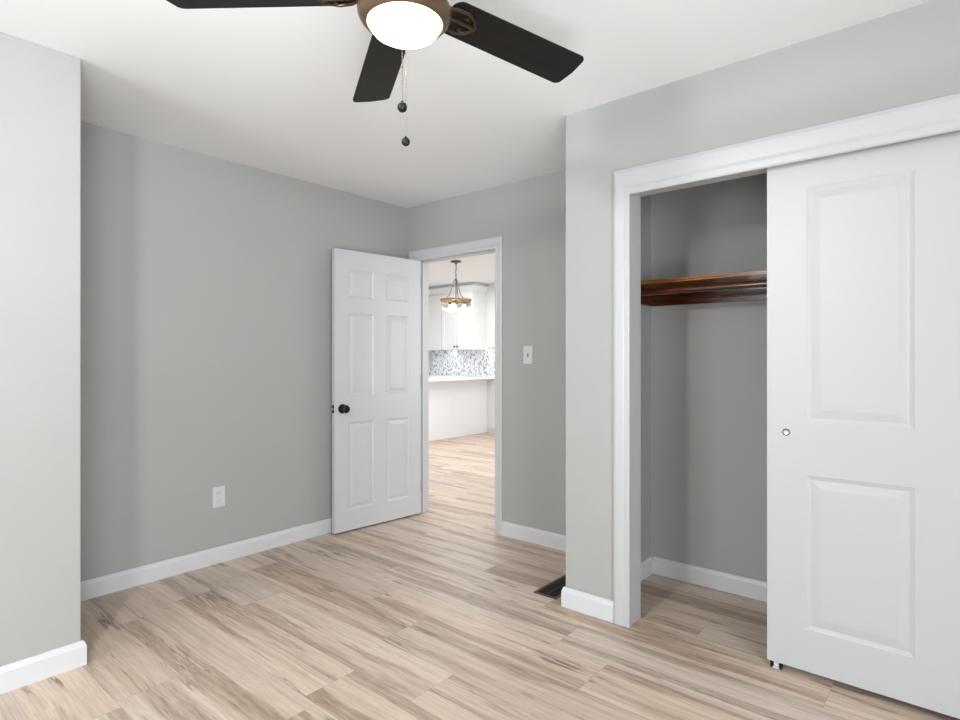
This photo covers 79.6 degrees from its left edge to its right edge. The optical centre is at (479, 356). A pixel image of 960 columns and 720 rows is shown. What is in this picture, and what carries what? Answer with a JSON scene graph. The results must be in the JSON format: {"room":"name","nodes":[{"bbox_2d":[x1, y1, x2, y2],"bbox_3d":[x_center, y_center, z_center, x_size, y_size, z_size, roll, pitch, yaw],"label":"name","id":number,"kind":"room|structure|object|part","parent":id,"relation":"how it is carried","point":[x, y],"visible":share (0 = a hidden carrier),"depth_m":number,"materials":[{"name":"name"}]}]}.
{"room":"empty bedroom","nodes":[
{"label":"empty bedroom","id":0,"kind":"room"},
{"bbox_2d":[0,32,80,665],"bbox_3d":[-3.001,0.019,1.309,0.833,2.440,3.341,0,0,40],"label":"wall","id":1,"kind":"structure","parent":0,"point":[40,86],"depth_m":2.22,"materials":[{"name":"grey paint"}]},
{"bbox_2d":[81,121,406,580],"bbox_3d":[-1.514,0.019,3.635,0.115,2.440,2.734,0,0,40],"label":"wall","id":2,"kind":"structure","parent":0,"point":[206,280],"depth_m":3.39,"materials":[{"name":"grey paint"}]},
{"bbox_2d":[0,518,331,693],"bbox_3d":[-2.165,1.191,2.202,0.734,0.096,5.764,0,0,40],"label":"baseboard","id":3,"kind":"structure","parent":2,"relation":"attached to","point":[114,582],"depth_m":3.10,"materials":[{"name":"grey paint"}]},
{"bbox_2d":[213,486,224,507],"bbox_3d":[-1.573,0.843,3.469,0.009,0.121,0.074,0,0,40],"label":"wall outlet","id":4,"kind":"object","parent":2,"relation":"attached to","point":[218,492],"visible":1,"depth_m":3.47,"materials":[{"name":"grey plastic"}]},
{"bbox_2d":[436,283,494,426],"bbox_3d":[1.079,0.019,8.744,7.600,2.440,0.115,0,0,40],"label":"wall","id":5,"kind":"structure","parent":0,"point":[490,294],"depth_m":9.43,"materials":[{"name":"white paint"}]},
{"bbox_2d":[429,294,441,349],"bbox_3d":[-0.846,-0.589,10.045,0.756,0.945,0.369,0,0,40],"label":"upper cabinet","id":6,"kind":"object","parent":5,"relation":"attached to","point":[434,300],"visible":0.19,"depth_m":9.78,"materials":[{"name":"white paint"}]},
{"bbox_2d":[429,282,488,294],"bbox_3d":[-0.602,-1.131,9.832,1.626,0.138,0.381,0,0,40],"label":"trim","id":7,"kind":"structure","parent":5,"relation":"attached to","point":[472,286],"depth_m":9.44,"materials":[{"name":"white paint"}]},
{"bbox_2d":[429,347,494,376],"bbox_3d":[-0.565,0.077,10.044,2.190,0.487,0.010,0,0,40],"label":"tiled wall","id":8,"kind":"structure","parent":5,"relation":"attached to","point":[445,362],"depth_m":9.78,"materials":[{"name":"tile"}]},
{"bbox_2d":[429,353,432,367],"bbox_3d":[-0.926,0.059,10.336,0.200,0.270,0.008,0,0,40],"label":"wall plate","id":9,"kind":"object","parent":8,"relation":"attached to","point":[430,354],"visible":0.44,"depth_m":10.29,"materials":[{"name":"grey plastic"}]},
{"bbox_2d":[441,291,485,349],"bbox_3d":[-0.288,-0.589,9.576,0.693,0.945,0.369,0,0,40],"label":"upper cabinet","id":10,"kind":"object","parent":5,"relation":"attached to","point":[466,330],"visible":0.93,"depth_m":9.41,"materials":[{"name":"white paint"}]},
{"bbox_3d":[-0.513,-0.582,9.576,0.338,0.919,0.019,0,0,40],"label":"cabinet door","id":11,"kind":"part","parent":10,"relation":"part of","materials":[{"name":"white paint"}]},
{"bbox_3d":[-0.249,-0.582,9.355,0.338,0.919,0.019,0,0,40],"label":"cabinet door","id":12,"kind":"part","parent":10,"relation":"part of","materials":[{"name":"white paint"}]},
{"bbox_2d":[487,426,494,432],"bbox_3d":[1.843,1.191,8.016,4.495,0.096,0.016,0,0,40],"label":"baseboard","id":13,"kind":"structure","parent":5,"relation":"attached to","point":[489,429],"depth_m":9.41,"materials":[{"name":"grey paint"}]},
{"bbox_2d":[0,0,932,286],"bbox_3d":[-0.533,-1.261,4.106,11.300,0.120,11.200,0,0,40],"label":"ceiling","id":14,"kind":"structure","parent":0,"point":[272,89],"depth_m":2.46,"materials":[{"name":"white paint"}]},
{"bbox_2d":[166,0,583,145],"bbox_3d":[-0.169,-0.906,1.547,1.219,0.589,1.244,0,0,40],"label":"ceiling fan","id":15,"kind":"object","parent":14,"relation":"hanging from","point":[396,27],"visible":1,"depth_m":1.68,"materials":[{"name":"brown wood"}]},
{"bbox_3d":[-0.593,-0.969,1.552,0.510,0.037,0.137,-1,0,-1],"label":"blade","id":16,"kind":"part","parent":15,"relation":"part of","materials":[{"name":"brown wood"}]},
{"bbox_3d":[-0.330,-0.969,1.927,0.137,0.037,0.510,0,-1,-19],"label":"blade","id":17,"kind":"part","parent":15,"relation":"part of","materials":[{"name":"brown wood"}]},
{"bbox_3d":[-0.195,-0.772,1.442,0.005,0.294,0.005,0,0,18],"label":"pull chain","id":18,"kind":"part","parent":15,"relation":"part of","materials":[{"name":"silver metal"}]},
{"bbox_3d":[-0.203,-0.884,1.558,0.199,0.052,0.199,0,0,40],"label":"lamp shade","id":19,"kind":"part","parent":15,"relation":"part of","materials":[{"name":"white glass"}]},
{"bbox_3d":[-0.215,-0.772,1.670,0.005,0.295,0.005,0,0,18],"label":"pull chain","id":20,"kind":"part","parent":15,"relation":"part of","materials":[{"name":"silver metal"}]},
{"bbox_3d":[0.109,-0.969,1.792,0.510,0.037,0.137,2,-1,-37],"label":"blade","id":21,"kind":"part","parent":15,"relation":"part of","materials":[{"name":"brown wood"}]},
{"bbox_2d":[440,260,471,313],"bbox_3d":[-0.301,-0.868,7.206,0.396,0.666,0.396,0,0,40],"label":"pendant lamp","id":22,"kind":"object","parent":14,"relation":"hanging from","point":[455,305],"visible":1,"depth_m":7.09,"materials":[{"name":"white glass"}]},
{"bbox_3d":[-0.301,-0.629,7.206,0.372,0.152,0.372,0,0,40],"label":"lamp shade","id":23,"kind":"part","parent":22,"relation":"part of","materials":[{"name":"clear glass"}]},
{"bbox_2d":[0,432,959,719],"bbox_3d":[-0.533,1.299,4.106,11.100,0.120,11.000,0,0,40],"label":"floor","id":24,"kind":"structure","parent":0,"point":[435,613],"depth_m":2.50,"materials":[{"name":"brown wood"}]},
{"bbox_2d":[429,379,486,440],"bbox_3d":[-0.792,0.797,8.849,0.600,0.884,2.128,0,0,40],"label":"base cabinet","id":25,"kind":"object","parent":24,"relation":"on","point":[458,408],"visible":0.27,"depth_m":8.91,"materials":[{"name":"white paint"}]},
{"bbox_2d":[429,375,494,381],"bbox_3d":[-1.288,0.338,9.202,2.165,0.032,2.229,0,0,40],"label":"countertop","id":26,"kind":"structure","parent":25,"relation":"on","point":[432,378],"depth_m":9.02,"materials":[{"name":"white stone"}]},
{"bbox_2d":[533,574,565,599],"bbox_3d":[0.444,1.237,3.114,0.140,0.004,0.344,0,0,40],"label":"floor vent","id":27,"kind":"object","parent":24,"relation":"in","point":[552,590],"visible":0.53,"depth_m":3.06,"materials":[{"name":"brown metal"}]},
{"bbox_2d":[770,660,782,669],"bbox_3d":[1.187,1.225,2.302,0.040,0.028,0.032,0,0,40],"label":"guide","id":28,"kind":"object","parent":24,"relation":"on","point":[773,664],"visible":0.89,"depth_m":2.30,"materials":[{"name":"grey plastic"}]},
{"bbox_2d":[407,169,766,581],"bbox_3d":[0.814,0.019,3.537,3.806,2.440,0.115,0,0,40],"label":"wall","id":29,"kind":"structure","parent":0,"point":[709,360],"depth_m":3.24,"materials":[{"name":"grey paint"}]},
{"bbox_2d":[331,248,420,533],"bbox_3d":[-0.749,0.236,4.272,0.784,1.982,0.167,0,0,-45],"label":"door","id":30,"kind":"structure","parent":29,"relation":"in","point":[376,377],"depth_m":4.24,"materials":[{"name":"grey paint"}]},
{"bbox_3d":[-0.939,0.363,4.008,0.057,0.057,0.059,0,0,-45],"label":"knob","id":31,"kind":"part","parent":30,"relation":"part of","materials":[{"name":"black metal"}]},
{"bbox_2d":[409,236,502,534],"bbox_3d":[-0.208,0.199,4.309,0.944,2.080,0.018,0,0,40],"label":"trim","id":32,"kind":"structure","parent":29,"relation":"attached to","point":[496,243],"depth_m":4.02,"materials":[{"name":"grey paint"}]},
{"bbox_2d":[420,249,494,512],"bbox_3d":[-0.156,0.229,4.353,0.818,2.019,0.115,0,0,40],"label":"trim","id":33,"kind":"structure","parent":29,"relation":"attached to","point":[423,263],"depth_m":4.59,"materials":[{"name":"grey paint"}]},
{"bbox_2d":[524,346,532,363],"bbox_3d":[0.319,-0.014,3.865,0.074,0.121,0.020,0,0,40],"label":"light switch","id":34,"kind":"object","parent":29,"relation":"attached to","point":[528,350],"visible":1,"depth_m":3.87,"materials":[{"name":"grey plastic"}]},
{"bbox_2d":[501,521,565,550],"bbox_3d":[0.140,1.191,4.018,1.893,0.096,0.016,0,0,40],"label":"baseboard","id":35,"kind":"structure","parent":29,"relation":"attached to","point":[520,532],"depth_m":3.83,"materials":[{"name":"grey paint"}]},
{"bbox_2d":[641,270,766,306],"bbox_3d":[1.431,-0.344,2.581,1.628,0.109,0.553,0,0,40],"label":"closet shelf","id":36,"kind":"object","parent":29,"relation":"attached to","point":[749,294],"visible":0.27,"depth_m":3.00,"materials":[{"name":"brown wood"}]},
{"bbox_2d":[641,280,766,295],"bbox_3d":[1.424,-0.339,2.572,1.588,0.033,0.033,0,0,40],"label":"closet rod","id":37,"kind":"object","parent":36,"relation":"attached to","point":[761,283],"visible":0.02,"depth_m":2.82,"materials":[{"name":"silver metal"}]},
{"bbox_2d":[641,555,766,601],"bbox_3d":[1.419,1.191,2.567,1.630,0.096,0.592,0,0,40],"label":"baseboard","id":38,"kind":"structure","parent":29,"relation":"attached to","point":[714,579],"depth_m":3.10,"materials":[{"name":"grey paint"}]},
{"bbox_2d":[641,195,650,560],"bbox_3d":[0.743,0.019,3.134,0.136,2.440,0.594,0,0,40],"label":"wall","id":39,"kind":"structure","parent":0,"point":[645,200],"depth_m":3.26,"materials":[{"name":"grey paint"}]},
{"bbox_2d":[566,0,959,600],"bbox_3d":[2.000,0.019,1.615,4.016,2.440,0.115,0,0,40],"label":"wall","id":40,"kind":"structure","parent":0,"point":[911,55],"depth_m":2.56,"materials":[{"name":"grey paint"}]},
{"bbox_2d":[561,586,612,622],"bbox_3d":[0.744,1.191,3.048,0.281,0.096,0.724,0,0,40],"label":"baseboard","id":41,"kind":"structure","parent":40,"relation":"attached to","point":[579,601],"depth_m":2.77,"materials":[{"name":"grey paint"}]},
{"bbox_2d":[630,168,766,625],"bbox_3d":[1.199,0.236,2.291,1.248,2.005,0.118,0,0,40],"label":"trim","id":42,"kind":"structure","parent":40,"relation":"attached to","point":[635,199],"depth_m":2.68,"materials":[{"name":"grey paint"}]},
{"bbox_2d":[613,93,959,627],"bbox_3d":[1.156,0.188,2.238,1.390,2.102,0.018,0,0,40],"label":"trim","id":43,"kind":"structure","parent":40,"relation":"attached to","point":[937,116],"depth_m":2.50,"materials":[{"name":"grey paint"}]},
{"bbox_2d":[767,131,959,718],"bbox_3d":[1.413,0.225,2.102,0.664,1.968,0.036,0,0,40],"label":"door","id":44,"kind":"structure","parent":40,"relation":"in","point":[863,246],"depth_m":2.08,"materials":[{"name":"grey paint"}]}
]}

